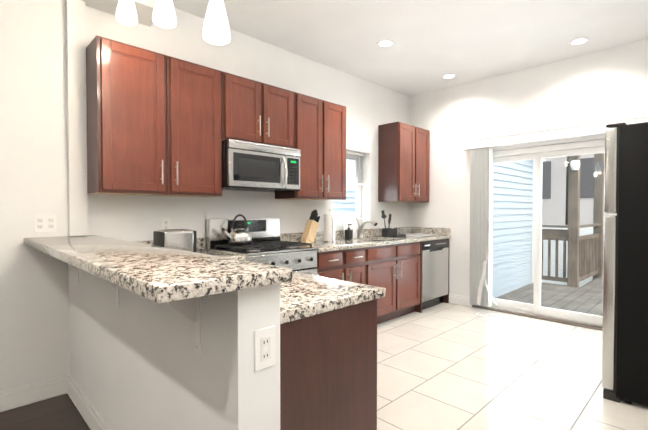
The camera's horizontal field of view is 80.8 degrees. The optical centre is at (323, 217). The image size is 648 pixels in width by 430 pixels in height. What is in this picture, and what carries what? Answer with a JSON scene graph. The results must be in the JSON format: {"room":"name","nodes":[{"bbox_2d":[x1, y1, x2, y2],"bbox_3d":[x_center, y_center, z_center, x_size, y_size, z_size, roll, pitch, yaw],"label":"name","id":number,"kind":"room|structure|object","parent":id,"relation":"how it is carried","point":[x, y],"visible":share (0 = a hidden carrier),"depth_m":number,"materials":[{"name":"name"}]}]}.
{"room":"kitchen","nodes":[
{"label":"kitchen","id":0,"kind":"room"},
{"bbox_2d":[0,394,90,429],"bbox_3d":[-1.531,1.272,0.229,3.195,0.060,3.720,-1,1,-45],"label":"floor","id":1,"kind":"structure","parent":0,"point":[61,412],"depth_m":2.30,"materials":[{"name":"brown wood"}]},
{"bbox_2d":[65,0,87,235],"bbox_3d":[-1.695,-0.677,2.607,0.106,1.604,0.055,-1,1,-45],"label":"wall","id":2,"kind":"structure","parent":0,"point":[75,14],"depth_m":2.58,"materials":[{"name":"paint"}]},
{"bbox_2d":[68,264,279,429],"bbox_3d":[-0.944,0.699,1.900,0.150,1.030,2.150,-1,1,-45],"label":"wall","id":3,"kind":"structure","parent":0,"point":[137,362],"depth_m":1.41,"materials":[{"name":"paint"}]},
{"bbox_2d":[69,264,200,353],"bbox_3d":[-1.056,0.311,1.754,0.204,0.250,1.662,-1,1,-45],"label":"bracket","id":4,"kind":"object","parent":3,"relation":"attached to","point":[190,308],"visible":0.35,"depth_m":1.23,"materials":[{"name":"white metal"}]},
{"bbox_2d":[23,235,291,303],"bbox_3d":[-1.008,0.163,1.787,0.398,0.040,2.202,-1,1,-45],"label":"countertop","id":5,"kind":"structure","parent":3,"relation":"on","point":[158,274],"depth_m":1.16,"materials":[{"name":"stone"}]},
{"bbox_2d":[254,325,274,371],"bbox_3d":[-0.175,0.392,1.136,0.075,0.122,0.008,-1,1,-45],"label":"outlet","id":6,"kind":"object","parent":3,"relation":"attached to","point":[264,348],"visible":1,"depth_m":1.13,"materials":[{"name":"white plastic"}]},
{"bbox_2d":[0,0,410,390],"bbox_3d":[-1.384,-0.227,3.114,7.490,2.960,0.220,-1,1,-45],"label":"wall","id":7,"kind":"structure","parent":0,"point":[34,315],"depth_m":2.58,"materials":[{"name":"paint"}]},
{"bbox_2d":[34,214,55,232],"bbox_3d":[-1.838,0.040,2.511,0.118,0.118,0.008,-1,1,-45],"label":"outlet","id":8,"kind":"object","parent":7,"relation":"attached to","point":[44,222],"visible":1,"depth_m":2.51,"materials":[{"name":"white plastic"}]},
{"bbox_2d":[86,35,166,195],"bbox_3d":[-1.387,-0.667,2.689,0.444,1.006,0.365,-1,1,-45],"label":"upper cabinet","id":9,"kind":"object","parent":7,"relation":"attached to","point":[126,119],"visible":0.98,"depth_m":2.57,"materials":[{"name":"brown wood"}]},
{"bbox_2d":[161,218,169,229],"bbox_3d":[-1.274,0.064,3.067,0.072,0.118,0.008,-1,1,-45],"label":"outlet","id":10,"kind":"object","parent":7,"relation":"attached to","point":[165,223],"visible":0.88,"depth_m":3.06,"materials":[{"name":"white plastic"}]},
{"bbox_2d":[154,55,221,196],"bbox_3d":[-1.069,-0.672,3.002,0.443,1.006,0.365,-1,1,-45],"label":"upper cabinet","id":11,"kind":"object","parent":7,"relation":"attached to","point":[194,123],"visible":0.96,"depth_m":2.89,"materials":[{"name":"brown wood"}]},
{"bbox_2d":[222,71,293,147],"bbox_3d":[-0.639,-0.908,3.421,0.756,0.550,0.365,-1,1,-45],"label":"upper cabinet","id":12,"kind":"object","parent":7,"relation":"attached to","point":[254,111],"visible":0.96,"depth_m":3.27,"materials":[{"name":"brown wood"}]},
{"bbox_2d":[222,139,300,191],"bbox_3d":[-0.605,-0.434,3.394,0.750,0.388,0.460,-1,1,-45],"label":"over-the-range microwave","id":13,"kind":"object","parent":12,"relation":"attached to","point":[252,166],"visible":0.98,"depth_m":3.22,"materials":[{"name":"silver metal"}]},
{"bbox_2d":[275,92,345,199],"bbox_3d":[-0.108,-0.688,3.949,0.730,1.006,0.365,-1,1,-45],"label":"upper cabinet","id":14,"kind":"object","parent":7,"relation":"attached to","point":[320,134],"visible":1,"depth_m":3.81,"materials":[{"name":"brown wood"}]},
{"bbox_2d":[333,154,367,219],"bbox_3d":[0.274,-0.395,4.735,0.684,0.854,0.165,-1,1,-45],"label":"window","id":15,"kind":"structure","parent":7,"relation":"in","point":[338,216],"depth_m":4.96,"materials":[{"name":"white"}]},
{"bbox_2d":[346,151,363,184],"bbox_3d":[0.274,-0.616,4.731,0.660,0.403,0.035,-1,1,-45],"label":"window blind","id":16,"kind":"object","parent":15,"relation":"attached to","point":[358,180],"visible":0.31,"depth_m":4.84,"materials":[{"name":"white plastic"}]},
{"bbox_2d":[378,122,429,202],"bbox_3d":[1.114,-0.709,5.153,0.762,1.006,0.365,-1,1,-45],"label":"upper cabinet","id":17,"kind":"object","parent":7,"relation":"attached to","point":[403,160],"visible":1,"depth_m":4.95,"materials":[{"name":"brown wood"}]},
{"bbox_2d":[172,0,647,96],"bbox_3d":[-0.078,-1.714,1.764,7.490,0.060,3.940,-1,1,-45],"label":"ceiling","id":18,"kind":"structure","parent":0,"point":[467,41],"depth_m":3.51,"materials":[{"name":"paint"}]},
{"bbox_2d":[81,0,155,26],"bbox_3d":[-1.449,-1.590,2.662,0.556,0.220,0.300,-1,1,-45],"label":"soffit","id":19,"kind":"structure","parent":18,"relation":"attached to","point":[144,9],"depth_m":2.68,"materials":[{"name":"paint"}]},
{"bbox_2d":[116,0,137,25],"bbox_3d":[-1.188,-1.434,2.289,0.120,0.517,0.120,-1,1,-45],"label":"pendant light","id":20,"kind":"object","parent":18,"relation":"hanging from","point":[126,13],"visible":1,"depth_m":2.25,"materials":[{"name":"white glass"}]},
{"bbox_2d":[152,0,176,27],"bbox_3d":[-0.847,-1.356,2.016,0.120,0.663,0.120,-1,1,-45],"label":"pendant light","id":21,"kind":"object","parent":18,"relation":"hanging from","point":[164,16],"visible":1,"depth_m":1.98,"materials":[{"name":"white glass"}]},
{"bbox_2d":[202,0,230,44],"bbox_3d":[-0.472,-1.229,1.665,0.120,0.905,0.120,-1,1,-45],"label":"pendant light","id":22,"kind":"object","parent":18,"relation":"hanging from","point":[216,29],"visible":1,"depth_m":1.63,"materials":[{"name":"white glass"}]},
{"bbox_2d":[376,39,394,46],"bbox_3d":[0.604,-1.712,3.743,0.180,0.012,0.180,-1,1,-45],"label":"recessed light","id":23,"kind":"object","parent":18,"relation":"in","point":[385,42],"visible":1,"depth_m":3.73,"materials":[{"name":"white"}]},
{"bbox_2d":[441,73,456,77],"bbox_3d":[1.530,-1.728,4.655,0.180,0.012,0.180,-1,1,-45],"label":"recessed light","id":24,"kind":"object","parent":18,"relation":"in","point":[449,75],"visible":1,"depth_m":4.63,"materials":[{"name":"white"}]},
{"bbox_2d":[568,36,589,44],"bbox_3d":[2.478,-1.711,3.693,0.180,0.012,0.180,-1,1,-45],"label":"recessed light","id":25,"kind":"object","parent":18,"relation":"in","point":[578,40],"visible":1,"depth_m":3.67,"materials":[{"name":"white"}]},
{"bbox_2d":[377,302,647,429],"bbox_3d":[1.087,1.228,2.808,4.155,0.060,3.720,-1,1,-45],"label":"floor","id":26,"kind":"structure","parent":0,"point":[445,366],"depth_m":2.88,"materials":[{"name":"beige tile"}]},
{"bbox_2d":[206,218,318,275],"bbox_3d":[-0.514,0.602,3.320,0.752,1.175,0.677,-1,1,-45],"label":"range","id":27,"kind":"object","parent":26,"relation":"on","point":[267,246],"visible":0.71,"depth_m":3.28,"materials":[{"name":"silver metal"}]},
{"bbox_2d":[221,214,251,244],"bbox_3d":[-0.756,0.104,3.268,0.285,0.261,0.208,-1,1,-45],"label":"kettle","id":28,"kind":"object","parent":27,"relation":"on","point":[239,236],"visible":1,"depth_m":3.22,"materials":[{"name":"silver metal"}]},
{"bbox_2d":[280,299,376,429],"bbox_3d":[-0.141,0.783,1.614,0.583,0.872,0.469,-1,1,-45],"label":"base cabinet","id":29,"kind":"object","parent":26,"relation":"on","point":[328,370],"visible":0.21,"depth_m":1.43,"materials":[{"name":"brown wood"}]},
{"bbox_2d":[131,238,385,323],"bbox_3d":[-0.602,0.263,2.259,0.846,0.139,2.102,-1,1,-45],"label":"countertop","id":30,"kind":"structure","parent":29,"relation":"on","point":[302,295],"depth_m":1.56,"materials":[{"name":"stone"}]},
{"bbox_2d":[153,229,196,251],"bbox_3d":[-1.095,0.187,2.830,0.282,0.192,0.170,-1,1,-45],"label":"toaster","id":31,"kind":"object","parent":30,"relation":"on","point":[183,239],"visible":0.75,"depth_m":2.76,"materials":[{"name":"silver metal"}]},
{"bbox_2d":[315,250,343,279],"bbox_3d":[-0.137,0.746,3.740,0.358,0.872,0.657,-1,1,-45],"label":"base cabinet","id":32,"kind":"object","parent":26,"relation":"on","point":[329,264],"visible":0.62,"depth_m":3.53,"materials":[{"name":"brown wood"}]},
{"bbox_2d":[343,248,364,283],"bbox_3d":[0.113,0.742,3.986,0.338,0.872,0.657,-1,1,-45],"label":"base cabinet","id":33,"kind":"object","parent":26,"relation":"on","point":[353,265],"visible":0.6,"depth_m":3.77,"materials":[{"name":"brown wood"}]},
{"bbox_2d":[280,227,450,248],"bbox_3d":[0.608,0.225,4.474,2.467,0.139,0.644,-1,1,-45],"label":"countertop","id":34,"kind":"structure","parent":33,"relation":"on","point":[369,235],"depth_m":4.46,"materials":[{"name":"stone"}]},
{"bbox_2d":[301,209,319,242],"bbox_3d":[-0.137,0.090,3.984,0.202,0.345,0.090,-1,1,-45],"label":"knife block","id":35,"kind":"object","parent":34,"relation":"on","point":[310,230],"visible":1,"depth_m":3.95,"materials":[{"name":"brown wood"}]},
{"bbox_2d":[322,210,336,241],"bbox_3d":[0.059,0.089,4.085,0.156,0.343,0.156,-1,1,-45],"label":"paper towel holder","id":36,"kind":"object","parent":34,"relation":"on","point":[329,227],"visible":1,"depth_m":4.03,"materials":[{"name":"white paper"}]},
{"bbox_2d":[345,224,352,239],"bbox_3d":[0.287,0.167,4.346,0.068,0.180,0.079,-1,1,-45],"label":"soap dispenser","id":37,"kind":"object","parent":34,"relation":"on","point":[348,234],"visible":1,"depth_m":4.33,"materials":[{"name":"black plastic"}]},
{"bbox_2d":[342,213,356,238],"bbox_3d":[0.306,0.103,4.547,0.230,0.298,0.048,-1,1,-45],"label":"cutting board","id":38,"kind":"object","parent":34,"relation":"on","point":[348,218],"visible":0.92,"depth_m":4.55,"materials":[{"name":"white"}]},
{"bbox_2d":[355,217,377,237],"bbox_3d":[0.513,0.124,4.568,0.088,0.257,0.295,-1,1,-45],"label":"faucet","id":39,"kind":"object","parent":34,"relation":"on","point":[362,225],"visible":1,"depth_m":4.61,"materials":[{"name":"silver metal"}]},
{"bbox_2d":[381,210,396,236],"bbox_3d":[0.802,0.078,4.844,0.275,0.340,0.118,-1,1,-45],"label":"utensil caddy","id":40,"kind":"object","parent":34,"relation":"on","point":[389,231],"visible":1,"depth_m":4.82,"materials":[{"name":"black"}]},
{"bbox_2d":[392,234,405,236],"bbox_3d":[0.957,0.233,4.843,0.200,0.030,0.075,-1,1,-45],"label":"tray","id":41,"kind":"object","parent":34,"relation":"on","point":[399,235],"visible":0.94,"depth_m":4.81,"materials":[{"name":"black"}]},
{"bbox_2d":[406,234,436,236],"bbox_3d":[1.247,0.238,5.076,0.500,0.013,0.350,-1,1,-45],"label":"dish mat","id":42,"kind":"object","parent":34,"relation":"on","point":[417,235],"visible":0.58,"depth_m":4.93,"materials":[{"name":"grey"}]},
{"bbox_2d":[400,227,421,234],"bbox_3d":[1.184,0.180,5.153,0.366,0.095,0.116,-1,1,-45],"label":"dish rack","id":43,"kind":"object","parent":42,"relation":"on","point":[405,228],"visible":0.98,"depth_m":5.15,"materials":[{"name":"silver metal"}]},
{"bbox_2d":[365,240,421,323],"bbox_3d":[0.614,0.734,4.480,1.066,0.872,0.657,-1,1,-45],"label":"base cabinet","id":44,"kind":"object","parent":26,"relation":"on","point":[395,270],"visible":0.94,"depth_m":4.29,"materials":[{"name":"brown wood"}]},
{"bbox_2d":[422,239,448,309],"bbox_3d":[1.230,0.725,5.088,0.655,0.868,0.600,-1,1,-45],"label":"dishwasher","id":45,"kind":"object","parent":26,"relation":"on","point":[435,254],"visible":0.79,"depth_m":4.86,"materials":[{"name":"silver metal"}]},
{"bbox_2d":[443,239,449,302],"bbox_3d":[1.465,0.719,5.346,0.034,0.872,0.617,-1,1,-45],"label":"base cabinet","id":46,"kind":"object","parent":26,"relation":"on","point":[446,299],"visible":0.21,"depth_m":5.13,"materials":[{"name":"brown wood"}]},
{"bbox_2d":[476,313,510,320],"bbox_3d":[1.992,1.166,4.471,0.100,0.006,0.380,-1,1,-45],"label":"floor vent","id":47,"kind":"object","parent":26,"relation":"in","point":[494,316],"visible":1,"depth_m":4.46,"materials":[{"name":"white plastic"}]},
{"bbox_2d":[602,122,647,405],"bbox_3d":[2.385,0.297,2.504,0.750,1.813,0.888,-1,1,-45],"label":"refrigerator","id":48,"kind":"object","parent":26,"relation":"on","point":[625,324],"visible":1,"depth_m":2.43,"materials":[{"name":"black metal"}]},
{"bbox_2d":[410,39,647,304],"bbox_3d":[2.616,-0.247,4.290,0.140,2.960,3.720,-1,1,-45],"label":"wall","id":49,"kind":"structure","parent":0,"point":[606,84],"depth_m":4.61,"materials":[{"name":"paint"}]},
{"bbox_2d":[472,139,616,330],"bbox_3d":[2.504,0.206,4.412,0.136,2.045,1.534,-1,1,-45],"label":"sliding glass door","id":50,"kind":"structure","parent":49,"relation":"attached to","point":[536,309],"depth_m":4.39,"materials":[{"name":"white"}]},
{"bbox_2d":[461,115,647,150],"bbox_3d":[2.489,-0.914,4.227,0.109,0.125,1.955,-1,1,-45],"label":"headrail valance","id":51,"kind":"object","parent":49,"relation":"attached to","point":[568,132],"visible":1,"depth_m":4.19,"materials":[{"name":"white"}]},
{"bbox_2d":[469,147,496,306],"bbox_3d":[1.993,0.125,4.723,0.184,1.960,0.350,-1,1,-45],"label":"vane","id":52,"kind":"object","parent":51,"relation":"hanging from","point":[481,202],"visible":0.98,"depth_m":4.74,"materials":[{"name":"white"}]},
{"label":"outside","id":53,"kind":"structure","parent":0,"visible":0},
{"bbox_2d":[496,276,602,315],"bbox_3d":[5.385,1.297,5.343,5.215,0.215,4.395,-1,1,-45],"label":"deck","id":54,"kind":"object","parent":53,"point":[572,302],"depth_m":5.68,"materials":[{"name":"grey wood"}]},
{"bbox_2d":[541,153,603,287],"bbox_3d":[4.843,-0.404,7.300,4.000,3.550,0.695,-1,1,-45],"label":"railing posts","id":55,"kind":"object","parent":54,"relation":"on","point":[573,238],"depth_m":6.62,"materials":[{"name":"brown wood"}]},
{"bbox_2d":[570,158,579,169],"bbox_3d":[4.175,-0.887,6.324,0.138,0.210,0.157,0,1,9],"label":"lamp","id":56,"kind":"object","parent":55,"relation":"attached to","point":[575,162],"depth_m":6.28,"materials":[{"name":"white plastic"}]},
{"bbox_2d":[591,160,604,172],"bbox_3d":[5.319,-0.980,7.362,0.012,0.269,0.269,-1,1,-45],"label":"lamp","id":57,"kind":"object","parent":55,"relation":"attached to","point":[598,169],"depth_m":7.36,"materials":[{"name":"white plastic"}]},
{"bbox_3d":[10.786,2.234,6.571,14.620,0.200,32.000,-1,1,-45],"label":"ground","id":58,"kind":"structure","parent":53,"visible":0},
{"bbox_2d":[565,156,568,224],"bbox_3d":[7.844,-3.470,7.513,7.565,11.175,4.182,1,1,39],"label":"trees","id":59,"kind":"object","parent":58,"relation":"on","point":[567,176],"depth_m":9.58,"materials":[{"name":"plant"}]},
{"bbox_2d":[541,224,603,286],"bbox_3d":[8.902,0.992,6.097,0.060,1.500,14.000,-1,1,-45],"label":"railing","id":60,"kind":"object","parent":58,"relation":"on","point":[582,230],"depth_m":9.28,"materials":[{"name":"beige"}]},
{"bbox_2d":[542,153,608,224],"bbox_3d":[8.571,-0.810,12.059,4.400,5.700,4.400,-1,1,-45],"label":"house","id":61,"kind":"structure","parent":58,"relation":"on","point":[560,189],"depth_m":10.96,"materials":[{"name":"beige"}]},
{"bbox_3d":[1.212,-0.211,0.380,7.350,2.900,0.120,-1,1,-45],"label":"wall","id":62,"kind":"structure","parent":0,"visible":0},
{"bbox_2d":[0,375,65,411],"bbox_3d":[-2.813,1.157,1.561,3.000,0.125,0.020,-1,1,-45],"label":"baseboard","id":63,"kind":"structure","parent":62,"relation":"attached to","point":[19,396],"depth_m":2.46,"materials":[{"name":"white wood"}]},
{"bbox_2d":[65,374,110,429],"bbox_3d":[-0.976,1.152,1.840,0.050,0.125,2.140,-1,1,-45],"label":"baseboard","id":64,"kind":"structure","parent":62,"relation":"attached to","point":[84,406],"depth_m":2.28,"materials":[{"name":"white wood"}]},
{"bbox_2d":[449,294,471,306],"bbox_3d":[1.580,1.094,5.251,0.020,0.125,0.930,-1,1,-45],"label":"baseboard","id":65,"kind":"structure","parent":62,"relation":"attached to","point":[453,299],"depth_m":5.03,"materials":[{"name":"white"}]},
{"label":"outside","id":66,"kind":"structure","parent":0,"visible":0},
{"bbox_2d":[333,159,355,212],"bbox_3d":[-0.501,-0.658,6.094,4.300,4.800,0.164,-1,1,-45],"label":"house","id":67,"kind":"structure","parent":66,"point":[350,200],"depth_m":6.93,"materials":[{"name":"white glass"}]},
{"bbox_2d":[492,160,534,297],"bbox_3d":[2.787,-0.657,6.030,2.575,4.800,0.272,-1,1,-45],"label":"house siding","id":68,"kind":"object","parent":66,"point":[526,183],"depth_m":6.14,"materials":[{"name":"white plastic"}]}
]}

